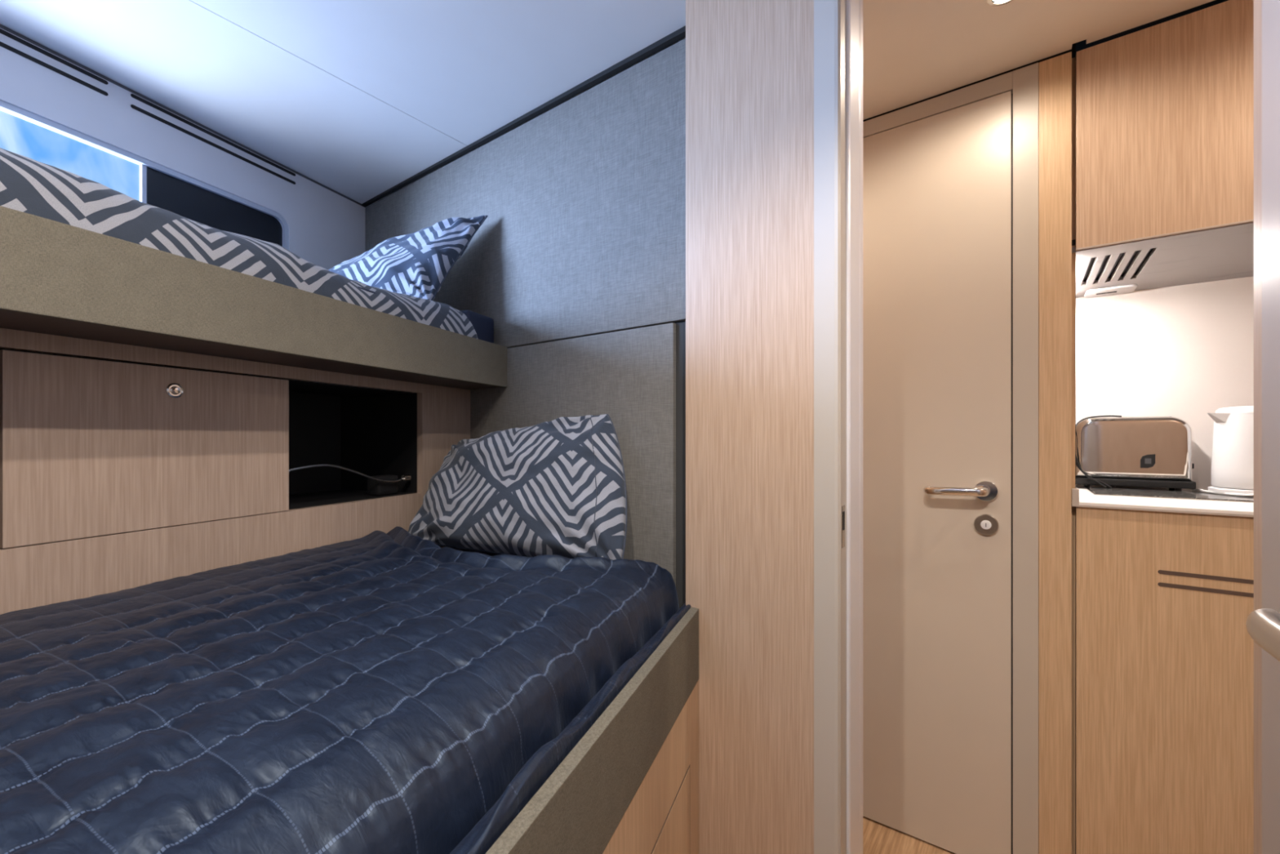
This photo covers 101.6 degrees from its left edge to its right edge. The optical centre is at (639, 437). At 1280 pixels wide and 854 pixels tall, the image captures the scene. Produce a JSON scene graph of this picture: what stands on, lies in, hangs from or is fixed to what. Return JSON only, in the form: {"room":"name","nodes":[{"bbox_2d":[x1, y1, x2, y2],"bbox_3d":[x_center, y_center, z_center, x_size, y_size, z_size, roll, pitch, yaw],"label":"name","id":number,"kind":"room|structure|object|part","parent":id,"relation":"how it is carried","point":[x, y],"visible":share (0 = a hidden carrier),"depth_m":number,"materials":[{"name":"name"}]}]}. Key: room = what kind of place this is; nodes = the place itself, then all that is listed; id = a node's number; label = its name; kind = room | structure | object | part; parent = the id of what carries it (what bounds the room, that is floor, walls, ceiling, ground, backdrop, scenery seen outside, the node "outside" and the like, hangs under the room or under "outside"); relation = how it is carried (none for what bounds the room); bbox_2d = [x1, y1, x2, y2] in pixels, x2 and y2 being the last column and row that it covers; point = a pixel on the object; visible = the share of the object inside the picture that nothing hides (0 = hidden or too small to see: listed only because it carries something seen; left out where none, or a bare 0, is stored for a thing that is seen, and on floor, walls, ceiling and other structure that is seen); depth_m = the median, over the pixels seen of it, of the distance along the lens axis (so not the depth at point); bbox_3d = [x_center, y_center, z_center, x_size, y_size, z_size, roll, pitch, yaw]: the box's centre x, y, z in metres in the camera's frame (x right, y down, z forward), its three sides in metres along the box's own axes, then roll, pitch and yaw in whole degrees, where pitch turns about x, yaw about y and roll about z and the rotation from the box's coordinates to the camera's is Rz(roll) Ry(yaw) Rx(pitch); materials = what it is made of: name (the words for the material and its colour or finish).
{"room":"boat cabin bedroom","nodes":[
{"label":"boat cabin bedroom","id":0,"kind":"room"},
{"bbox_2d":[0,27,365,270],"bbox_3d":[-1.558,-0.496,0.725,0.022,0.793,2.784,0,0,20],"label":"wall","id":1,"kind":"structure","parent":0,"point":[326,228],"depth_m":1.45,"materials":[{"name":"white paint"}]},
{"bbox_2d":[0,28,108,96],"bbox_3d":[-1.446,-0.872,0.993,0.003,0.037,0.665,0,0,20],"label":"ventilation slots","id":2,"kind":"object","parent":1,"relation":"attached to","point":[2,32],"visible":1,"depth_m":1.21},
{"bbox_2d":[0,99,288,250],"bbox_3d":[-1.476,-0.511,0.957,0.022,0.457,1.695,0,0,20],"label":"window","id":3,"kind":"structure","parent":1,"relation":"in","point":[162,187],"depth_m":1.49,"materials":[{"name":"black glass"}]},
{"bbox_3d":[-1.254,-0.512,1.573,0.008,0.455,0.385,0,0,20],"label":"dark panel","id":4,"kind":"part","parent":3,"relation":"part of","materials":[{"name":"black glass"}]},
{"bbox_2d":[130,93,295,184],"bbox_3d":[-1.240,-0.872,1.554,0.003,0.037,0.441,0,0,20],"label":"ventilation slots","id":5,"kind":"object","parent":1,"relation":"attached to","point":[132,95],"visible":1,"depth_m":1.51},
{"bbox_2d":[0,0,1229,207],"bbox_3d":[-0.137,-0.931,0.473,3.381,0.058,3.200,0,0,36],"label":"ceiling","id":6,"kind":"structure","parent":0,"point":[184,56],"depth_m":1.23,"materials":[{"name":"white paint"}]},
{"bbox_2d":[986,0,1013,6],"bbox_3d":[0.747,-0.908,1.065,0.064,0.006,0.064,0,0,36],"label":"recessed light","id":7,"kind":"object","parent":6,"relation":"in","point":[992,2],"visible":1,"depth_m":1.09,"materials":[{"name":"silver metal"}]},
{"bbox_2d":[862,815,955,853],"bbox_3d":[-0.077,1.115,0.739,4.200,0.050,3.900,0,0,36],"label":"floor","id":8,"kind":"structure","parent":0,"point":[878,837],"depth_m":1.40,"materials":[{"name":"brown wood"}]},
{"bbox_2d":[0,328,470,614],"bbox_3d":[-1.058,0.470,0.626,0.322,1.239,2.244,0,0,20],"label":"storage cabinet","id":9,"kind":"object","parent":8,"relation":"on","point":[122,466],"visible":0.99,"depth_m":0.90,"materials":[{"name":"brown wood"}]},
{"bbox_3d":[-0.806,0.015,0.899,0.018,0.270,0.398,0,0,20],"label":"door","id":10,"kind":"part","parent":9,"relation":"part of","materials":[{"name":"brown wood"}]},
{"bbox_3d":[-0.794,-0.081,0.892,0.009,0.025,0.025,0,0,20],"label":"push knob","id":11,"kind":"part","parent":9,"relation":"part of","materials":[{"name":"silver metal"}]},
{"bbox_2d":[0,205,507,389],"bbox_3d":[-1.106,-0.206,0.742,0.808,0.118,2.429,0,0,20],"label":"bunk","id":12,"kind":"object","parent":9,"relation":"on","point":[57,278],"visible":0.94,"depth_m":0.79,"materials":[{"name":"beige fabric"}]},
{"bbox_3d":[-1.116,-0.163,0.746,0.786,0.025,2.429,0,0,20],"label":"board","id":13,"kind":"part","parent":12,"relation":"part of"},
{"bbox_2d":[358,286,493,343],"bbox_3d":[-1.114,-0.263,0.758,0.766,0.173,2.352,0,0,20],"label":"mattress","id":14,"kind":"object","parent":12,"relation":"on","point":[483,326],"visible":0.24,"depth_m":1.47,"materials":[{"name":"blue fabric"}]},
{"bbox_2d":[0,147,477,338],"bbox_3d":[-1.098,-0.293,0.774,0.770,0.184,1.694,0,0,20],"label":"duvet","id":15,"kind":"object","parent":14,"relation":"on","point":[28,185],"visible":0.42,"depth_m":0.78,"materials":[{"name":"fabric"}]},
{"bbox_2d":[328,214,487,300],"bbox_3d":[-0.753,-0.503,1.530,0.591,0.294,0.189,0,0,18],"label":"pillow","id":16,"kind":"object","parent":15,"relation":"on","point":[417,264],"visible":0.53,"depth_m":1.47,"materials":[{"name":"fabric"}]},
{"bbox_2d":[288,463,411,495],"bbox_3d":[-0.713,0.104,1.271,0.063,0.091,0.356,0,0,20],"label":"gooseneck lamp","id":17,"kind":"object","parent":9,"relation":"attached to","point":[378,485],"visible":0.93,"depth_m":1.36,"materials":[{"name":"metal"}]},
{"bbox_3d":[-0.695,0.088,1.258,0.012,0.059,0.331,0,0,19],"label":"flexible arm","id":18,"kind":"part","parent":17,"relation":"part of","materials":[{"name":"metal"}]},
{"bbox_2d":[400,475,411,480],"bbox_3d":[-0.635,0.109,1.419,0.016,0.016,0.024,0,0,20],"label":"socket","id":19,"kind":"object","parent":17,"relation":"attached to","point":[404,477],"depth_m":1.41,"materials":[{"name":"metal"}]},
{"bbox_2d":[485,606,698,853],"bbox_3d":[-0.545,0.717,0.431,0.818,0.746,2.232,0,0,20],"label":"bed base","id":20,"kind":"object","parent":8,"relation":"on","point":[629,784],"visible":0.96,"depth_m":0.72,"materials":[{"name":"beige fabric"}]},
{"bbox_2d":[450,546,500,555],"bbox_3d":[-0.574,0.398,0.468,0.700,0.160,2.181,0,0,20],"label":"mattress","id":21,"kind":"object","parent":20,"relation":"on","point":[456,548],"visible":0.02,"depth_m":1.46,"materials":[{"name":"fabric"}]},
{"bbox_2d":[0,526,691,853],"bbox_3d":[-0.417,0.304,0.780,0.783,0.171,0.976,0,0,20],"label":"quilt","id":22,"kind":"object","parent":21,"relation":"on","point":[397,691],"visible":0.98,"depth_m":0.54,"materials":[{"name":"blue fabric"}]},
{"bbox_2d":[408,413,626,559],"bbox_3d":[-0.297,0.116,1.261,0.613,0.343,0.217,0,0,29],"label":"pillow","id":23,"kind":"object","parent":22,"relation":"on","point":[557,486],"visible":0.89,"depth_m":1.18,"materials":[{"name":"fabric"}]},
{"bbox_3d":[-0.223,0.789,0.154,0.020,0.602,1.936,0,0,20],"label":"panel","id":24,"kind":"part","parent":20,"relation":"part of","materials":[{"name":"brown wood"}]},
{"bbox_3d":[-0.141,0.835,0.348,0.003,0.430,1.355,0,0,20],"label":"cupboard door","id":25,"kind":"part","parent":20,"relation":"part of","materials":[{"name":"brown wood"}]},
{"bbox_2d":[1075,506,1253,853],"bbox_3d":[1.663,0.625,1.088,1.192,0.929,0.554,0,0,36],"label":"base cabinet","id":26,"kind":"object","parent":8,"relation":"on","point":[1164,601],"visible":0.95,"depth_m":1.14,"materials":[{"name":"brown wood"}]},
{"bbox_2d":[1071,484,1253,517],"bbox_3d":[1.658,0.140,1.088,1.200,0.040,0.560,0,0,36],"label":"countertop","id":27,"kind":"structure","parent":26,"relation":"on","point":[1082,496],"depth_m":1.18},
{"bbox_2d":[1082,484,1253,502],"bbox_3d":[1.617,0.147,1.246,0.833,0.004,0.325,0,0,36],"label":"cooktop","id":28,"kind":"object","parent":27,"relation":"in","point":[1119,491],"visible":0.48,"depth_m":1.35,"materials":[{"name":"glass"}]},
{"bbox_2d":[1075,415,1195,490],"bbox_3d":[1.409,0.038,1.508,0.270,0.213,0.144,0,0,36],"label":"toaster","id":29,"kind":"object","parent":28,"relation":"on","point":[1154,451],"visible":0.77,"depth_m":1.47,"materials":[{"name":"silver metal"}]},
{"bbox_3d":[1.300,0.086,1.510,0.008,0.114,0.076,0,0,-41],"label":"power cord","id":30,"kind":"part","parent":29,"relation":"part of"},
{"bbox_3d":[1.356,0.038,1.548,0.123,0.212,0.135,0,0,36],"label":"power cord","id":31,"kind":"part","parent":29,"relation":"part of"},
{"bbox_3d":[1.411,0.065,1.448,0.013,0.015,0.001,0,0,36],"label":"badge panel","id":32,"kind":"part","parent":29,"relation":"part of","materials":[{"name":"grey plastic"}]},
{"bbox_2d":[1191,405,1253,497],"bbox_3d":[1.563,0.032,1.314,0.222,0.225,0.161,0,0,36],"label":"kettle","id":33,"kind":"object","parent":28,"relation":"on","point":[1233,444],"visible":0.62,"depth_m":1.30,"materials":[{"name":"white plastic"}]},
{"bbox_3d":[1.481,-0.047,1.340,0.034,0.034,0.052,0,0,15],"label":"spout","id":34,"kind":"part","parent":33,"relation":"part of","materials":[{"name":"white plastic"}]},
{"bbox_3d":[1.494,0.140,1.349,0.030,0.008,0.168,0,0,7],"label":"power cord","id":35,"kind":"part","parent":33,"relation":"part of","materials":[{"name":"white plastic"}]},
{"bbox_3d":[1.555,0.136,1.320,0.160,0.016,0.160,0,0,36],"label":"plate","id":36,"kind":"part","parent":33,"relation":"part of","materials":[{"name":"white plastic"}]},
{"bbox_3d":[1.555,-0.071,1.320,0.136,0.020,0.136,0,0,36],"label":"lid","id":37,"kind":"part","parent":33,"relation":"part of","materials":[{"name":"white plastic"}]},
{"bbox_2d":[862,43,1075,487],"bbox_3d":[0.527,0.070,1.644,1.300,2.040,0.014,0,0,36],"label":"wall","id":38,"kind":"structure","parent":0,"point":[1073,50],"depth_m":1.30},
{"bbox_2d":[862,90,1013,853],"bbox_3d":[0.671,0.111,1.459,0.612,1.957,0.101,0,0,36],"label":"door","id":39,"kind":"structure","parent":38,"relation":"in","point":[938,188],"depth_m":1.38,"materials":[{"name":"paint"}]},
{"bbox_3d":[0.806,0.135,1.332,0.144,0.026,0.057,0,0,36],"label":"handle","id":40,"kind":"part","parent":39,"relation":"part of","materials":[{"name":"silver metal"}]},
{"bbox_2d":[862,71,1013,137],"bbox_3d":[0.669,-0.883,1.501,0.657,0.044,0.046,0,0,36],"label":"trim","id":41,"kind":"structure","parent":38,"relation":"attached to","point":[1003,83],"depth_m":1.38,"materials":[{"name":"paint"}]},
{"bbox_2d":[1013,62,1038,853],"bbox_3d":[0.954,0.093,1.291,0.050,1.994,0.046,0,0,36],"label":"trim","id":42,"kind":"structure","parent":38,"relation":"attached to","point":[1025,80],"depth_m":1.27,"materials":[{"name":"paint"}]},
{"bbox_2d":[1071,57,1075,853],"bbox_3d":[1.035,0.092,1.247,0.009,1.995,0.010,0,0,36],"label":"trim","id":43,"kind":"structure","parent":38,"relation":"attached to","point":[1073,59],"depth_m":1.24,"materials":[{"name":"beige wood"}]},
{"bbox_2d":[685,0,1262,853],"bbox_3d":[0.884,0.077,0.578,1.861,2.025,0.140,0,0,36],"label":"wall","id":44,"kind":"structure","parent":0,"point":[749,64],"depth_m":0.98,"materials":[{"name":"brown wood"}]},
{"bbox_2d":[813,0,846,853],"bbox_3d":[0.367,0.095,0.961,0.045,1.990,0.146,0,0,36],"label":"trim","id":45,"kind":"structure","parent":44,"relation":"attached to","point":[829,15],"depth_m":0.90,"materials":[{"name":"paint"}]},
{"bbox_2d":[841,505,844,547],"bbox_3d":[0.354,0.154,0.907,0.002,0.072,0.018,0,0,36],"label":"strike plate","id":46,"kind":"object","parent":44,"relation":"attached to","point":[842,506],"visible":1,"depth_m":0.90,"materials":[{"name":"metal"}]},
{"bbox_2d":[846,0,862,853],"bbox_3d":[0.399,0.095,0.969,0.007,1.990,0.098,0,0,36],"label":"trim","id":47,"kind":"structure","parent":44,"relation":"attached to","point":[854,7],"depth_m":0.95,"materials":[{"name":"metal"}]},
{"bbox_2d":[1245,0,1279,853],"bbox_3d":[0.514,0.110,0.374,0.107,1.940,0.492,0,0,36],"label":"door","id":48,"kind":"structure","parent":44,"relation":"in","point":[1263,624],"depth_m":0.54,"materials":[{"name":"white paint"}]},
{"bbox_3d":[0.469,0.146,0.345,0.068,0.028,0.161,0,0,36],"label":"handle","id":49,"kind":"part","parent":48,"relation":"part of","materials":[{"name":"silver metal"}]},
{"bbox_2d":[1075,276,1253,488],"bbox_3d":[1.837,0.080,1.324,1.210,2.020,0.030,0,0,36],"label":"wall","id":50,"kind":"structure","parent":0,"point":[1185,353],"depth_m":1.52,"materials":[{"name":"white paint"}]},
{"bbox_2d":[1075,0,1253,250],"bbox_3d":[1.664,-0.671,1.089,1.192,0.464,0.552,0,0,36],"label":"upper cabinet","id":51,"kind":"object","parent":50,"relation":"attached to","point":[1164,112],"visible":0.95,"depth_m":1.13,"materials":[{"name":"brown wood"}]},
{"bbox_2d":[1071,222,1253,297],"bbox_3d":[1.667,-0.451,1.099,1.199,0.038,0.532,0,0,36],"label":"hood","id":52,"kind":"object","parent":51,"relation":"attached to","point":[1226,252],"visible":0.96,"depth_m":1.31,"materials":[{"name":"metal"}]},
{"bbox_2d":[1096,291,1116,294],"bbox_3d":[1.395,-0.433,1.561,0.047,0.002,0.012,0,0,36],"label":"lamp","id":53,"kind":"object","parent":52,"relation":"attached to","point":[1102,292],"depth_m":1.56,"materials":[{"name":"white plastic"}]},
{"bbox_3d":[1.401,-0.437,1.556,0.112,0.006,0.088,0,0,36],"label":"lamp plate","id":54,"kind":"part","parent":52,"relation":"part of","materials":[{"name":"white plastic"}]},
{"bbox_3d":[-0.452,0.080,1.613,1.640,2.020,0.014,0,0,36],"label":"wall","id":55,"kind":"structure","parent":0,"visible":0},
{"bbox_2d":[361,26,685,207],"bbox_3d":[-0.483,-0.902,1.588,1.620,0.012,0.015,0,0,36],"label":"trim","id":56,"kind":"structure","parent":55,"relation":"attached to","point":[680,33],"depth_m":1.40,"materials":[{"name":"black metal"}]},
{"bbox_2d":[364,38,685,348],"bbox_3d":[-0.464,-0.580,1.596,1.640,0.629,0.024,0,0,36],"label":"upholstered panel","id":57,"kind":"object","parent":55,"relation":"attached to","point":[582,233],"visible":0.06,"depth_m":1.37,"materials":[{"name":"grey fabric"}]},
{"bbox_2d":[469,321,685,608],"bbox_3d":[-0.175,0.169,1.382,0.920,0.862,0.026,0,0,36],"label":"upholstered panel","id":58,"kind":"object","parent":55,"relation":"attached to","point":[636,377],"visible":0.28,"depth_m":1.25,"materials":[{"name":"grey fabric"}]},
{"bbox_3d":[-1.568,-0.525,0.742,0.805,0.850,2.706,0,0,36],"label":"wall","id":59,"kind":"structure","parent":0,"visible":0},
{"bbox_2d":[0,24,364,207],"bbox_3d":[-1.555,-0.897,0.724,0.013,0.009,2.783,0,0,20],"label":"trim","id":60,"kind":"structure","parent":59,"relation":"attached to","point":[2,27],"depth_m":1.40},
{"bbox_3d":[1.167,0.093,1.484,0.059,1.995,0.506,0,0,36],"label":"wall","id":61,"kind":"structure","parent":0,"visible":0},
{"bbox_2d":[1038,51,1071,853],"bbox_3d":[1.001,0.093,1.260,0.062,1.994,0.050,0,0,36],"label":"trim","id":62,"kind":"structure","parent":61,"relation":"attached to","point":[1055,74],"depth_m":1.24,"materials":[{"name":"brown wood"}]}
]}

